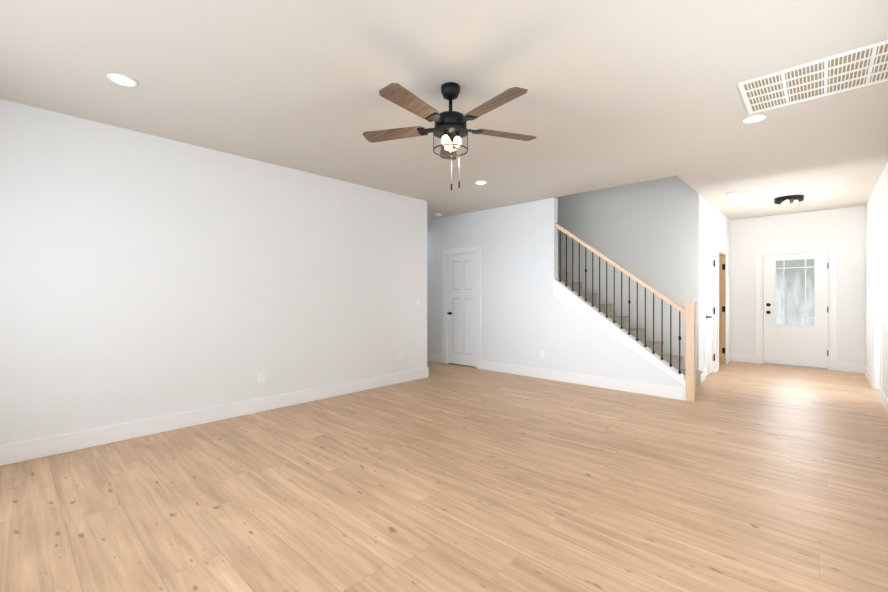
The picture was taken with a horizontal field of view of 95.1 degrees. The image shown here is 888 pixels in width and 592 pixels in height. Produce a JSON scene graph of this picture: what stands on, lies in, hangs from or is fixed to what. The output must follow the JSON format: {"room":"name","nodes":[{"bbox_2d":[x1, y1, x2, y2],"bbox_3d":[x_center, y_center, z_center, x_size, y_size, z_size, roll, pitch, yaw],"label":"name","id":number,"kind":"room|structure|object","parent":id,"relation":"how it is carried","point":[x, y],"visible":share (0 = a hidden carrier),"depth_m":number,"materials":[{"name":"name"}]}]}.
{"room":"living room","nodes":[
{"label":"living room","id":0,"kind":"room"},
{"bbox_2d":[0,99,426,445],"bbox_3d":[-2.247,-0.105,4.288,0.140,2.740,5.690,0,0,43],"label":"wall","id":1,"kind":"structure","parent":0,"point":[144,276],"depth_m":3.87,"materials":[{"name":"paint"}]},
{"bbox_2d":[0,367,428,465],"bbox_3d":[-2.066,1.190,4.370,0.016,0.150,5.356,0,0,43],"label":"baseboard","id":2,"kind":"structure","parent":1,"relation":"attached to","point":[38,448],"depth_m":3.86,"materials":[{"name":"paint"}]},
{"bbox_2d":[258,372,264,383],"bbox_3d":[-1.999,0.895,4.447,0.008,0.115,0.070,0,0,43],"label":"electrical outlet","id":3,"kind":"object","parent":1,"relation":"attached to","point":[261,377],"visible":1,"depth_m":4.45,"materials":[{"name":"white plastic"}]},
{"bbox_2d":[0,361,887,591],"bbox_3d":[0.694,1.324,5.592,8.800,0.120,11.600,0,0,43],"label":"floor","id":4,"kind":"structure","parent":0,"point":[735,476],"depth_m":2.58,"materials":[{"name":"brown wood"}]},
{"bbox_2d":[558,271,702,385],"bbox_3d":[1.845,-0.242,6.834,4.108,3.008,1.102,0,0,43],"label":"stairs","id":5,"kind":"structure","parent":4,"relation":"on","point":[666,358],"depth_m":6.26,"materials":[{"name":"carpet"}]},
{"bbox_2d":[0,0,887,219],"bbox_3d":[0.694,-1.601,5.589,8.800,0.250,11.600,0,0,43],"label":"ceiling","id":6,"kind":"structure","parent":0,"point":[622,92],"depth_m":2.87,"materials":[{"name":"paint"}]},
{"bbox_2d":[107,73,137,86],"bbox_3d":[-2.186,-1.467,2.764,0.164,0.010,0.164,0,0,43],"label":"recessed light","id":7,"kind":"object","parent":6,"relation":"in","point":[122,80],"visible":1,"depth_m":2.75,"materials":[{"name":"white plastic"}]},
{"bbox_2d":[362,82,536,189],"bbox_3d":[0.043,-1.116,2.827,1.284,0.710,1.276,0,0,43],"label":"fan","id":8,"kind":"object","parent":6,"relation":"hanging from","point":[450,130],"visible":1,"depth_m":2.79,"materials":[{"name":"brown wood"}]},
{"bbox_2d":[475,181,486,184],"bbox_3d":[0.479,-1.470,5.270,0.164,0.010,0.164,0,0,43],"label":"recessed light","id":9,"kind":"object","parent":6,"relation":"in","point":[480,182],"visible":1,"depth_m":5.26,"materials":[{"name":"white plastic"}]},
{"bbox_2d":[727,192,737,195],"bbox_3d":[4.124,-1.458,5.817,0.130,0.035,0.130,0,0,43],"label":"smoke detector","id":10,"kind":"object","parent":6,"relation":"attached to","point":[732,193],"visible":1,"depth_m":5.77,"materials":[{"name":"white plastic"}]},
{"bbox_2d":[742,114,766,122],"bbox_3d":[2.574,-1.468,3.367,0.164,0.010,0.164,0,0,43],"label":"recessed light","id":11,"kind":"object","parent":6,"relation":"in","point":[755,118],"visible":1,"depth_m":3.36,"materials":[{"name":"white plastic"}]},
{"bbox_2d":[774,195,803,205],"bbox_3d":[5.175,-1.413,6.098,0.350,0.125,0.350,0,0,43],"label":"flush-mount light","id":12,"kind":"object","parent":6,"relation":"attached to","point":[787,200],"visible":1,"depth_m":6.05,"materials":[{"name":"black metal"}]},
{"bbox_2d":[737,40,887,114],"bbox_3d":[2.572,-1.466,2.736,0.895,0.012,0.630,0,0,43],"label":"ceiling vent","id":13,"kind":"object","parent":6,"relation":"in","point":[864,66],"visible":1,"depth_m":2.75,"materials":[{"name":"white plastic"}]},
{"bbox_2d":[427,198,685,399],"bbox_3d":[0.585,-0.108,7.165,6.500,2.740,0.120,0,0,43],"label":"wall","id":14,"kind":"structure","parent":0,"point":[518,243],"depth_m":6.44,"materials":[{"name":"paint"}]},
{"bbox_2d":[427,353,441,362],"bbox_3d":[-0.862,1.186,8.415,2.280,0.150,0.016,0,0,43],"label":"baseboard","id":15,"kind":"structure","parent":14,"relation":"attached to","point":[430,357],"depth_m":7.77,"materials":[{"name":"paint"}]},
{"bbox_2d":[447,253,475,366],"bbox_3d":[0.315,0.244,7.329,0.695,1.999,0.117,0,0,43],"label":"closet door","id":16,"kind":"structure","parent":14,"relation":"in","point":[461,313],"depth_m":7.34,"materials":[{"name":"paint"}]},
{"bbox_2d":[442,246,480,368],"bbox_3d":[0.348,0.197,7.373,0.910,2.130,0.138,0,0,43],"label":"trim","id":17,"kind":"structure","parent":14,"relation":"attached to","point":[456,251],"depth_m":7.39,"materials":[{"name":"paint"}]},
{"bbox_2d":[540,350,543,357],"bbox_3d":[1.501,0.893,6.228,0.070,0.115,0.008,0,0,43],"label":"electrical outlet","id":18,"kind":"object","parent":14,"relation":"attached to","point":[541,354],"visible":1,"depth_m":6.23,"materials":[{"name":"white plastic"}]},
{"bbox_2d":[481,361,682,399],"bbox_3d":[1.770,1.188,5.974,3.080,0.150,0.016,0,0,43],"label":"baseboard","id":19,"kind":"structure","parent":14,"relation":"attached to","point":[658,390],"depth_m":5.70,"materials":[{"name":"paint"}]},
{"bbox_2d":[553,278,685,387],"bbox_3d":[2.325,0.421,5.542,1.740,1.375,0.150,0,0,43],"label":"trim","id":20,"kind":"structure","parent":14,"relation":"attached to","point":[567,296],"depth_m":5.54,"materials":[{"name":"paint"}]},
{"bbox_2d":[555,223,696,401],"bbox_3d":[2.361,0.079,5.511,1.834,2.370,0.118,0,0,43],"label":"stair railing","id":21,"kind":"object","parent":14,"relation":"on","point":[689,310],"visible":0.94,"depth_m":5.14,"materials":[{"name":"brown wood"}]},
{"bbox_2d":[554,176,698,369],"bbox_3d":[2.153,-1.338,7.384,4.540,5.200,0.123,0,0,43],"label":"wall","id":22,"kind":"structure","parent":0,"point":[647,232],"depth_m":6.40,"materials":[{"name":"paint"}]},
{"bbox_2d":[699,194,729,370],"bbox_3d":[4.628,-0.108,6.981,0.120,2.740,2.890,0,0,43],"label":"wall","id":23,"kind":"structure","parent":0,"point":[714,225],"depth_m":6.49,"materials":[{"name":"paint"}]},
{"bbox_2d":[701,370,704,381],"bbox_3d":[3.813,1.188,6.003,0.016,0.150,0.305,0,0,43],"label":"baseboard","id":24,"kind":"structure","parent":23,"relation":"attached to","point":[703,374],"depth_m":6.04,"materials":[{"name":"paint"}]},
{"bbox_2d":[706,248,714,375],"bbox_3d":[4.224,0.248,6.446,0.109,2.005,0.710,0,0,43],"label":"door","id":25,"kind":"structure","parent":23,"relation":"in","point":[709,311],"depth_m":6.53,"materials":[{"name":"paint"}]},
{"bbox_2d":[704,239,726,379],"bbox_3d":[4.553,0.205,6.887,0.138,2.115,2.000,0,0,43],"label":"door frame","id":26,"kind":"structure","parent":23,"relation":"attached to","point":[712,246],"depth_m":6.91,"materials":[{"name":"paint"}]},
{"bbox_2d":[722,264,724,353],"bbox_3d":[4.876,0.248,7.793,0.859,2.002,0.040,0,0,43],"label":"door hinges","id":27,"kind":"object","parent":23,"relation":"in","point":[723,307],"depth_m":7.53,"materials":[{"name":"black metal"}]},
{"bbox_2d":[727,353,731,362],"bbox_3d":[5.422,1.186,7.737,0.016,0.150,0.425,0,0,43],"label":"baseboard","id":28,"kind":"structure","parent":23,"relation":"attached to","point":[729,357],"depth_m":7.76,"materials":[{"name":"paint"}]},
{"bbox_2d":[730,206,865,363],"bbox_3d":[6.494,-0.108,7.139,2.400,2.740,0.160,0,0,43],"label":"wall","id":29,"kind":"structure","parent":0,"point":[844,229],"depth_m":7.11,"materials":[{"name":"paint"}]},
{"bbox_2d":[732,353,755,362],"bbox_3d":[5.716,1.186,7.743,0.360,0.150,0.016,0,0,43],"label":"baseboard","id":30,"kind":"structure","parent":29,"relation":"attached to","point":[735,357],"depth_m":7.73,"materials":[{"name":"paint"}]},
{"bbox_2d":[764,252,828,367],"bbox_3d":[6.271,0.240,7.248,0.900,2.000,0.135,0,0,43],"label":"front door","id":31,"kind":"structure","parent":29,"relation":"in","point":[802,345],"depth_m":7.24,"materials":[{"name":"paint"}]},
{"bbox_2d":[756,244,837,370],"bbox_3d":[6.305,0.194,7.303,1.100,2.135,0.178,0,0,43],"label":"door frame","id":32,"kind":"structure","parent":29,"relation":"attached to","point":[832,250],"depth_m":7.11,"materials":[{"name":"paint"}]},
{"bbox_2d":[837,362,863,372],"bbox_3d":[6.768,1.188,6.767,0.310,0.150,0.016,0,0,43],"label":"baseboard","id":33,"kind":"structure","parent":29,"relation":"attached to","point":[841,366],"depth_m":6.76,"materials":[{"name":"paint"}]},
{"bbox_2d":[865,162,887,397],"bbox_3d":[3.288,-0.103,2.639,0.160,2.740,10.800,0,0,43],"label":"wall","id":34,"kind":"structure","parent":0,"point":[880,188],"depth_m":5.16,"materials":[{"name":"paint"}]},
{"bbox_2d":[864,364,871,385],"bbox_3d":[6.410,1.188,6.135,0.016,0.150,1.430,0,0,43],"label":"baseboard","id":35,"kind":"structure","parent":34,"relation":"attached to","point":[867,372],"depth_m":6.07,"materials":[{"name":"paint"}]},
{"bbox_2d":[872,195,882,402],"bbox_3d":[5.603,0.039,5.149,0.180,2.450,1.130,0,0,43],"label":"door frame","id":36,"kind":"structure","parent":34,"relation":"attached to","point":[877,309],"depth_m":5.51,"materials":[{"name":"paint"}]},
{"bbox_2d":[881,391,887,414],"bbox_3d":[2.479,1.193,1.897,0.016,0.150,7.910,0,0,43],"label":"baseboard","id":37,"kind":"structure","parent":34,"relation":"attached to","point":[884,400],"depth_m":4.52,"materials":[{"name":"paint"}]},
{"label":"outside","id":38,"kind":"structure","parent":0,"visible":0},
{"bbox_2d":[776,259,813,325],"bbox_3d":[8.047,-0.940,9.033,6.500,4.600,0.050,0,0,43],"label":"glass pane","id":39,"kind":"object","parent":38,"point":[795,291],"depth_m":9.13,"materials":[{"name":"clear glass"}]}
]}

